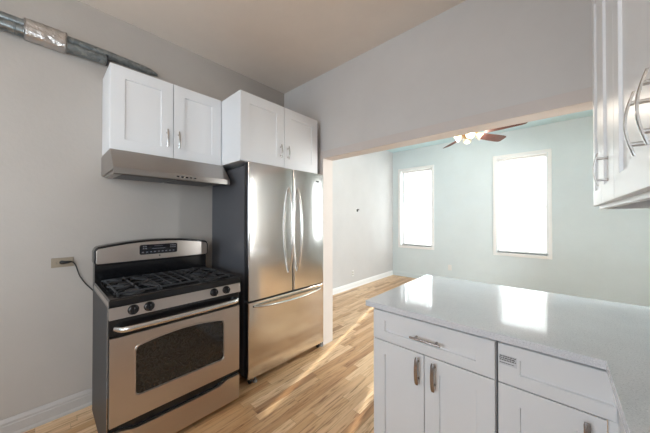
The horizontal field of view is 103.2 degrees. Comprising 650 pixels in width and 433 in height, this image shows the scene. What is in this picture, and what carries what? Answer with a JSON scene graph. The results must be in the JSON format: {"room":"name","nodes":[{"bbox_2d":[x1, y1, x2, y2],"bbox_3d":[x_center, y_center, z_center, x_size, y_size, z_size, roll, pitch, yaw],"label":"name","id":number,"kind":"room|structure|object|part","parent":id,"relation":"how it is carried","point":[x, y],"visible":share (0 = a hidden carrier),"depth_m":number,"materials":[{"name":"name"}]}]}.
{"room":"kitchen","nodes":[
{"label":"kitchen","id":0,"kind":"room"},
{"bbox_2d":[0,0,283,420],"bbox_3d":[-2.091,-0.092,1.641,0.150,2.954,4.513,0,-1,42],"label":"wall","id":1,"kind":"structure","parent":0,"point":[56,202],"depth_m":1.81,"materials":[{"name":"paint"}]},
{"bbox_2d":[0,388,91,432],"bbox_3d":[-1.980,1.327,1.621,0.024,0.115,4.348,0,-1,42],"label":"baseboard","id":2,"kind":"structure","parent":1,"relation":"attached to","point":[25,421],"depth_m":1.73,"materials":[{"name":"paint"}]},
{"bbox_2d":[51,257,73,267],"bbox_3d":[-1.834,0.321,1.801,0.008,0.066,0.112,0,-1,42],"label":"wall outlet","id":3,"kind":"object","parent":1,"relation":"attached to","point":[55,263],"visible":0.89,"depth_m":1.80,"materials":[{"name":"brown plastic"}]},
{"bbox_2d":[59,261,92,290],"bbox_3d":[-1.744,0.497,1.858,0.243,0.380,0.033,0,-1,-43],"label":"power cord","id":4,"kind":"object","parent":1,"relation":"attached to","point":[60,262],"visible":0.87,"depth_m":1.83,"materials":[{"name":"black rubber"}]},
{"bbox_2d":[0,11,157,75],"bbox_3d":[-2.399,-1.204,1.117,0.103,0.129,2.911,0,-1,42],"label":"vent duct","id":5,"kind":"object","parent":1,"relation":"attached to","point":[32,31],"visible":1,"depth_m":1.73,"materials":[{"name":"grey metal"}]},
{"bbox_2d":[102,62,220,165],"bbox_3d":[-1.301,-0.749,2.126,0.364,0.590,0.775,0,-1,42],"label":"upper cabinet","id":6,"kind":"object","parent":1,"relation":"attached to","point":[142,113],"visible":0.94,"depth_m":1.96,"materials":[{"name":"white paint"}]},
{"bbox_3d":[-1.331,-0.751,1.891,0.019,0.586,0.384,0,-1,42],"label":"door","id":7,"kind":"part","parent":6,"relation":"part of","materials":[{"name":"white paint"}]},
{"bbox_2d":[101,148,229,186],"bbox_3d":[-1.253,-0.359,2.075,0.500,0.183,0.776,0,-1,42],"label":"range hood","id":8,"kind":"object","parent":6,"relation":"attached to","point":[115,163],"visible":1,"depth_m":1.89,"materials":[{"name":"silver metal"}]},
{"bbox_3d":[-1.254,-0.289,2.076,0.464,0.026,0.752,0,-1,42],"label":"underside panel","id":9,"kind":"part","parent":8,"relation":"part of","materials":[{"name":"silver metal"}]},
{"bbox_3d":[-1.209,-0.605,1.983,0.035,0.135,0.012,0,-1,42],"label":"handle","id":10,"kind":"part","parent":6,"relation":"part of","materials":[{"name":"silver metal"}]},
{"bbox_3d":[-1.155,-0.605,2.042,0.035,0.135,0.012,0,-1,42],"label":"handle","id":11,"kind":"part","parent":6,"relation":"part of","materials":[{"name":"silver metal"}]},
{"bbox_3d":[-1.069,-0.748,2.178,0.019,0.586,0.384,0,-1,42],"label":"door","id":12,"kind":"part","parent":6,"relation":"part of","materials":[{"name":"white paint"}]},
{"bbox_2d":[221,90,316,173],"bbox_3d":[-0.613,-0.746,2.645,0.684,0.580,0.909,0,-1,42],"label":"upper cabinet","id":13,"kind":"object","parent":1,"relation":"attached to","point":[256,129],"visible":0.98,"depth_m":2.31,"materials":[{"name":"white paint"}]},
{"bbox_3d":[-0.546,-0.749,2.277,0.019,0.576,0.452,0,-1,42],"label":"door","id":14,"kind":"part","parent":13,"relation":"part of","materials":[{"name":"white paint"}]},
{"bbox_3d":[-0.240,-0.746,2.615,0.019,0.576,0.450,0,-1,42],"label":"door","id":15,"kind":"part","parent":13,"relation":"part of","materials":[{"name":"white paint"}]},
{"bbox_2d":[78,0,465,93],"bbox_3d":[-0.833,-1.653,0.509,3.650,0.150,4.513,0,-1,42],"label":"ceiling","id":16,"kind":"structure","parent":0,"point":[282,46],"depth_m":2.13,"materials":[{"name":"paint"}]},
{"bbox_2d":[23,275,607,432],"bbox_3d":[1.009,1.443,1.470,6.150,0.120,8.550,0,-1,42],"label":"floor","id":17,"kind":"structure","parent":0,"point":[329,388],"depth_m":2.04,"materials":[{"name":"brown wood"}]},
{"bbox_2d":[92,238,239,432],"bbox_3d":[-1.119,0.780,1.854,0.731,1.212,0.768,0,-1,42],"label":"gas stove","id":18,"kind":"object","parent":17,"relation":"on","point":[165,345],"visible":1,"depth_m":1.66,"materials":[{"name":"grey metal"}]},
{"bbox_2d":[92,288,106,432],"bbox_3d":[-1.165,0.945,1.896,0.605,0.884,0.755,0,-1,42],"label":"panel","id":19,"kind":"object","parent":18,"relation":"in","point":[99,345],"depth_m":1.59,"materials":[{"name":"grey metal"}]},
{"bbox_3d":[-1.363,0.472,1.564,0.545,0.027,0.002,0,-1,42],"label":"trim","id":20,"kind":"part","parent":18,"relation":"part of","materials":[{"name":"silver metal"}]},
{"bbox_3d":[-1.064,0.522,1.435,0.036,0.054,0.054,0,-1,42],"label":"knob","id":21,"kind":"part","parent":18,"relation":"part of","materials":[{"name":"black plastic"}]},
{"bbox_3d":[-1.187,0.461,1.597,0.115,0.014,0.115,0,-1,42],"label":"burner","id":22,"kind":"part","parent":18,"relation":"part of","materials":[{"name":"grey metal"}]},
{"bbox_3d":[-1.013,0.522,1.492,0.036,0.054,0.054,0,-1,42],"label":"knob","id":23,"kind":"part","parent":18,"relation":"part of","materials":[{"name":"black plastic"}]},
{"bbox_3d":[-1.305,0.253,2.027,0.004,0.074,0.257,0,-1,42],"label":"clock panel","id":24,"kind":"part","parent":18,"relation":"part of","materials":[{"name":"black plastic"}]},
{"bbox_2d":[94,267,239,309],"bbox_3d":[-1.105,0.476,1.844,0.578,0.050,0.761,0,-1,42],"label":"cooktop","id":25,"kind":"object","parent":18,"relation":"in","point":[108,294],"depth_m":1.71,"materials":[{"name":"black metal"}]},
{"bbox_3d":[-0.926,0.928,1.679,0.041,0.854,0.761,0,-1,42],"label":"frame","id":26,"kind":"part","parent":18,"relation":"part of","materials":[{"name":"silver metal"}]},
{"bbox_3d":[-0.902,0.900,1.656,0.024,0.478,0.753,0,-1,42],"label":"oven door","id":27,"kind":"part","parent":18,"relation":"part of","materials":[{"name":"silver metal"}]},
{"bbox_3d":[-0.900,0.527,1.657,0.029,0.064,0.759,0,-1,42],"label":"control panel","id":28,"kind":"part","parent":18,"relation":"part of","materials":[{"name":"silver metal"}]},
{"bbox_3d":[-0.901,1.261,1.653,0.023,0.177,0.753,0,-1,42],"label":"storage drawer","id":29,"kind":"part","parent":18,"relation":"part of","materials":[{"name":"silver metal"}]},
{"bbox_3d":[-0.873,0.613,1.638,0.075,0.031,0.731,0,-1,42],"label":"handle","id":30,"kind":"part","parent":18,"relation":"part of","materials":[{"name":"silver metal"}]},
{"bbox_3d":[-0.757,0.524,1.773,0.036,0.054,0.054,0,-1,42],"label":"knob","id":31,"kind":"part","parent":18,"relation":"part of","materials":[{"name":"black plastic"}]},
{"bbox_3d":[-0.698,0.525,1.838,0.036,0.054,0.054,0,-1,42],"label":"knob","id":32,"kind":"part","parent":18,"relation":"part of","materials":[{"name":"black plastic"}]},
{"bbox_2d":[212,161,322,383],"bbox_3d":[-0.538,0.472,2.636,0.752,1.840,0.914,0,-1,42],"label":"refrigerator","id":33,"kind":"object","parent":17,"relation":"on","point":[267,224],"visible":0.96,"depth_m":2.32,"materials":[{"name":"grey metal"}]},
{"bbox_3d":[-0.483,0.124,2.293,0.064,1.150,0.477,0,-1,42],"label":"door","id":34,"kind":"part","parent":33,"relation":"part of","materials":[{"name":"silver metal"}]},
{"bbox_3d":[-0.337,1.027,2.447,0.064,0.624,0.910,0,-1,42],"label":"freezer drawer","id":35,"kind":"part","parent":33,"relation":"part of","materials":[{"name":"silver metal"}]},
{"bbox_3d":[-0.293,0.758,2.404,0.076,0.034,0.807,0,-1,42],"label":"handle","id":36,"kind":"part","parent":33,"relation":"part of","materials":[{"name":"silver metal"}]},
{"bbox_3d":[-0.313,0.128,2.387,0.080,0.802,0.028,0,-1,42],"label":"handle","id":37,"kind":"part","parent":33,"relation":"part of","materials":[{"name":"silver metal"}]},
{"bbox_3d":[-0.240,0.128,2.467,0.080,0.802,0.028,0,-1,42],"label":"handle","id":38,"kind":"part","parent":33,"relation":"part of","materials":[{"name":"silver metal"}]},
{"bbox_3d":[-0.175,0.127,2.632,0.064,1.150,0.427,0,-1,42],"label":"door","id":39,"kind":"part","parent":33,"relation":"part of","materials":[{"name":"silver metal"}]},
{"bbox_2d":[374,308,497,432],"bbox_3d":[0.677,0.941,1.455,0.577,0.884,0.646,0,-1,42],"label":"base cabinet","id":40,"kind":"object","parent":17,"relation":"on","point":[429,377],"visible":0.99,"depth_m":1.23,"materials":[{"name":"white paint"}]},
{"bbox_3d":[0.382,0.969,1.348,0.280,0.590,0.019,0,-1,42],"label":"door","id":41,"kind":"part","parent":40,"relation":"part of","materials":[{"name":"white paint"}]},
{"bbox_3d":[0.447,0.752,1.254,0.017,0.130,0.035,0,-1,42],"label":"handle","id":42,"kind":"part","parent":40,"relation":"part of","materials":[{"name":"silver metal"}]},
{"bbox_3d":[0.477,0.592,1.227,0.146,0.011,0.035,0,-1,42],"label":"handle","id":43,"kind":"part","parent":40,"relation":"part of","materials":[{"name":"silver metal"}]},
{"bbox_3d":[0.503,0.751,1.202,0.017,0.130,0.035,0,-1,42],"label":"handle","id":44,"kind":"part","parent":40,"relation":"part of","materials":[{"name":"silver metal"}]},
{"bbox_3d":[0.489,0.591,1.253,0.572,0.155,0.019,0,-1,42],"label":"drawer","id":45,"kind":"part","parent":40,"relation":"part of","materials":[{"name":"white paint"}]},
{"bbox_3d":[0.594,0.968,1.155,0.288,0.590,0.019,0,-1,42],"label":"door","id":46,"kind":"part","parent":40,"relation":"part of","materials":[{"name":"white paint"}]},
{"bbox_2d":[498,341,617,432],"bbox_3d":[1.015,0.939,1.148,0.325,0.884,0.646,0,-1,42],"label":"base cabinet","id":47,"kind":"object","parent":17,"relation":"on","point":[538,392],"visible":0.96,"depth_m":0.94,"materials":[{"name":"white paint"}]},
{"bbox_2d":[499,355,515,365],"bbox_3d":[0.726,0.572,1.024,0.054,0.030,0.001,0,-1,42],"label":"print","id":48,"kind":"object","parent":47,"relation":"attached to","point":[504,360],"depth_m":1.02,"materials":[{"name":"grey"}]},
{"bbox_3d":[0.820,0.966,0.949,0.300,0.590,0.019,0,-1,42],"label":"door","id":49,"kind":"part","parent":47,"relation":"part of","materials":[{"name":"white paint"}]},
{"bbox_3d":[0.877,0.756,0.862,0.017,0.135,0.035,0,-1,42],"label":"handle","id":50,"kind":"part","parent":47,"relation":"part of","materials":[{"name":"silver metal"}]},
{"bbox_2d":[608,409,625,432],"bbox_3d":[0.530,0.930,-0.036,0.620,0.884,1.870,0,-1,42],"label":"base cabinet","id":51,"kind":"object","parent":17,"relation":"on","point":[613,427],"visible":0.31,"depth_m":0.83,"materials":[{"name":"white paint"}]},
{"bbox_2d":[366,275,649,432],"bbox_3d":[0.473,0.477,0.578,1.529,0.030,2.738,0,-1,42],"label":"countertop","id":52,"kind":"structure","parent":51,"relation":"on","point":[614,337],"depth_m":1.16,"materials":[{"name":"stone"}]},
{"bbox_3d":[0.806,0.587,0.664,0.019,0.155,0.415,0,-1,42],"label":"drawer","id":53,"kind":"part","parent":51,"relation":"part of","materials":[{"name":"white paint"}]},
{"bbox_2d":[333,150,392,288],"bbox_3d":[0.395,-0.082,5.045,0.150,2.985,3.606,0,-1,42],"label":"wall","id":54,"kind":"structure","parent":0,"point":[363,239],"depth_m":5.34,"materials":[{"name":"white paint"}]},
{"bbox_2d":[333,270,392,294],"bbox_3d":[0.451,1.357,4.966,0.024,0.105,3.581,0,-1,42],"label":"baseboard","id":55,"kind":"structure","parent":54,"relation":"attached to","point":[343,288],"depth_m":5.26,"materials":[{"name":"white paint"}]},
{"bbox_2d":[284,0,592,173],"bbox_3d":[1.283,-0.165,1.711,5.952,3.100,0.131,0,-1,42],"label":"wall","id":56,"kind":"structure","parent":0,"point":[473,57],"depth_m":1.92,"materials":[{"name":"paint"}]},
{"bbox_2d":[319,87,592,344],"bbox_3d":[0.969,0.327,1.993,2.698,2.120,0.159,0,-1,42],"label":"trim","id":57,"kind":"structure","parent":56,"relation":"attached to","point":[580,100],"depth_m":2.09,"materials":[{"name":"beige paint"}]},
{"bbox_2d":[386,109,592,152],"bbox_3d":[2.606,-1.663,3.214,6.002,0.150,3.856,0,-1,42],"label":"ceiling","id":58,"kind":"structure","parent":0,"point":[586,113],"depth_m":4.52,"materials":[{"name":"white paint"}]},
{"bbox_2d":[444,122,527,147],"bbox_3d":[2.098,-1.343,3.735,1.340,0.483,1.325,0,-1,42],"label":"ceiling fan","id":59,"kind":"object","parent":58,"relation":"hanging from","point":[479,135],"visible":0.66,"depth_m":3.80,"materials":[{"name":"brown metal"}]},
{"bbox_3d":[1.968,-1.158,3.821,0.111,0.114,0.114,0,-1,42],"label":"lamp shade","id":60,"kind":"part","parent":59,"relation":"part of","materials":[{"name":"white glass"}]},
{"bbox_3d":[2.154,-1.157,3.908,0.114,0.114,0.111,0,-1,42],"label":"lamp shade","id":61,"kind":"part","parent":59,"relation":"part of","materials":[{"name":"white glass"}]},
{"bbox_3d":[2.056,-1.159,3.636,0.115,0.113,0.111,0,-1,42],"label":"lamp shade","id":62,"kind":"part","parent":59,"relation":"part of","materials":[{"name":"white glass"}]},
{"bbox_3d":[2.241,-1.159,3.723,0.111,0.113,0.115,0,-1,42],"label":"lamp shade","id":63,"kind":"part","parent":59,"relation":"part of","materials":[{"name":"white glass"}]},
{"bbox_3d":[2.528,-1.201,3.916,0.495,0.055,0.144,0,0,-19],"label":"blade","id":64,"kind":"part","parent":59,"relation":"part of","materials":[{"name":"brown wood"}]},
{"bbox_3d":[2.372,-1.205,3.414,0.144,0.055,0.495,0,-1,-37],"label":"blade","id":65,"kind":"part","parent":59,"relation":"part of","materials":[{"name":"brown wood"}]},
{"bbox_2d":[393,116,649,306],"bbox_3d":[3.828,-0.086,4.508,5.952,2.985,0.220,0,-1,42],"label":"wall","id":66,"kind":"structure","parent":0,"point":[600,254],"depth_m":4.42,"materials":[{"name":"teal paint"}]},
{"bbox_2d":[393,270,423,277],"bbox_3d":[3.746,1.353,4.406,5.651,0.105,0.024,0,-1,42],"label":"baseboard","id":67,"kind":"structure","parent":66,"relation":"attached to","point":[399,273],"depth_m":6.05,"materials":[{"name":"white paint"}]},
{"bbox_2d":[398,165,433,249],"bbox_3d":[2.137,-0.199,5.998,0.844,1.876,0.208,0,-1,42],"label":"window","id":68,"kind":"structure","parent":66,"relation":"in","point":[401,177],"depth_m":6.18,"materials":[{"name":"white paint"}]},
{"bbox_3d":[2.198,-0.622,6.069,0.734,0.920,0.026,0,-1,42],"label":"sash","id":69,"kind":"part","parent":68,"relation":"part of","materials":[{"name":"white paint"}]},
{"bbox_3d":[2.121,0.694,5.974,0.752,0.020,0.160,0,-1,42],"label":"sill","id":70,"kind":"part","parent":68,"relation":"part of","materials":[{"name":"white paint"}]},
{"bbox_2d":[402,169,430,245],"bbox_3d":[2.147,-0.201,6.009,0.716,1.746,0.054,0,-1,42],"label":"window blind","id":71,"kind":"object","parent":68,"relation":"attached to","point":[417,184],"visible":0.97,"depth_m":6.00,"materials":[{"name":"white fabric"}]},
{"bbox_3d":[2.178,0.241,6.040,0.734,0.886,0.026,0,-1,42],"label":"sash","id":72,"kind":"part","parent":68,"relation":"part of","materials":[{"name":"white glass"}]},
{"bbox_2d":[493,148,551,259],"bbox_3d":[3.574,-0.209,4.691,0.843,1.876,0.208,0,-1,42],"label":"window","id":73,"kind":"structure","parent":66,"relation":"in","point":[495,158],"depth_m":4.57,"materials":[{"name":"white paint"}]},
{"bbox_3d":[3.615,0.231,4.733,0.733,0.886,0.026,0,-1,42],"label":"sash","id":74,"kind":"part","parent":73,"relation":"part of","materials":[{"name":"white paint"}]},
{"bbox_2d":[498,154,546,254],"bbox_3d":[3.584,-0.211,4.702,0.715,1.746,0.054,0,-1,42],"label":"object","id":75,"kind":"structure","parent":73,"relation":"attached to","point":[522,184],"depth_m":4.69,"materials":[{"name":"white plastic"}]},
{"bbox_3d":[3.590,0.653,4.703,0.709,0.018,0.024,0,-1,42],"label":"rail","id":76,"kind":"part","parent":75,"relation":"part of","materials":[{"name":"white plastic"}]},
{"bbox_3d":[3.558,0.684,4.667,0.751,0.020,0.160,0,-1,42],"label":"sill","id":77,"kind":"part","parent":73,"relation":"part of","materials":[{"name":"white paint"}]},
{"bbox_3d":[0.462,-0.110,-0.681,0.150,2.954,4.513,0,-1,42],"label":"wall","id":78,"kind":"structure","parent":0,"visible":0},
{"bbox_2d":[592,0,649,208],"bbox_3d":[0.982,-0.560,0.483,0.635,1.038,1.630,0,-1,42],"label":"upper cabinet","id":79,"kind":"object","parent":78,"relation":"attached to","point":[620,28],"visible":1,"depth_m":0.72,"materials":[{"name":"white paint"}]},
{"bbox_3d":[1.224,-0.561,1.150,0.019,1.020,0.317,0,-1,42],"label":"door","id":80,"kind":"part","parent":79,"relation":"part of","materials":[{"name":"white paint"}]},
{"bbox_3d":[0.953,-0.163,0.892,0.038,0.116,0.011,0,-1,42],"label":"handle","id":81,"kind":"part","parent":79,"relation":"part of","materials":[{"name":"silver metal"}]},
{"bbox_3d":[1.006,-0.563,0.911,0.019,1.020,0.321,0,-1,42],"label":"door","id":82,"kind":"part","parent":79,"relation":"part of","materials":[{"name":"white paint"}]},
{"bbox_3d":[0.720,-0.566,0.596,0.019,1.020,0.521,0,-1,42],"label":"door","id":83,"kind":"part","parent":79,"relation":"part of","materials":[{"name":"white paint"}]},
{"bbox_3d":[0.559,-0.167,0.458,0.038,0.116,0.011,0,-1,42],"label":"handle","id":84,"kind":"part","parent":79,"relation":"part of","materials":[{"name":"silver metal"}]},
{"bbox_3d":[0.494,-0.167,0.387,0.038,0.116,0.011,0,-1,42],"label":"handle","id":85,"kind":"part","parent":79,"relation":"part of","materials":[{"name":"silver metal"}]}
]}

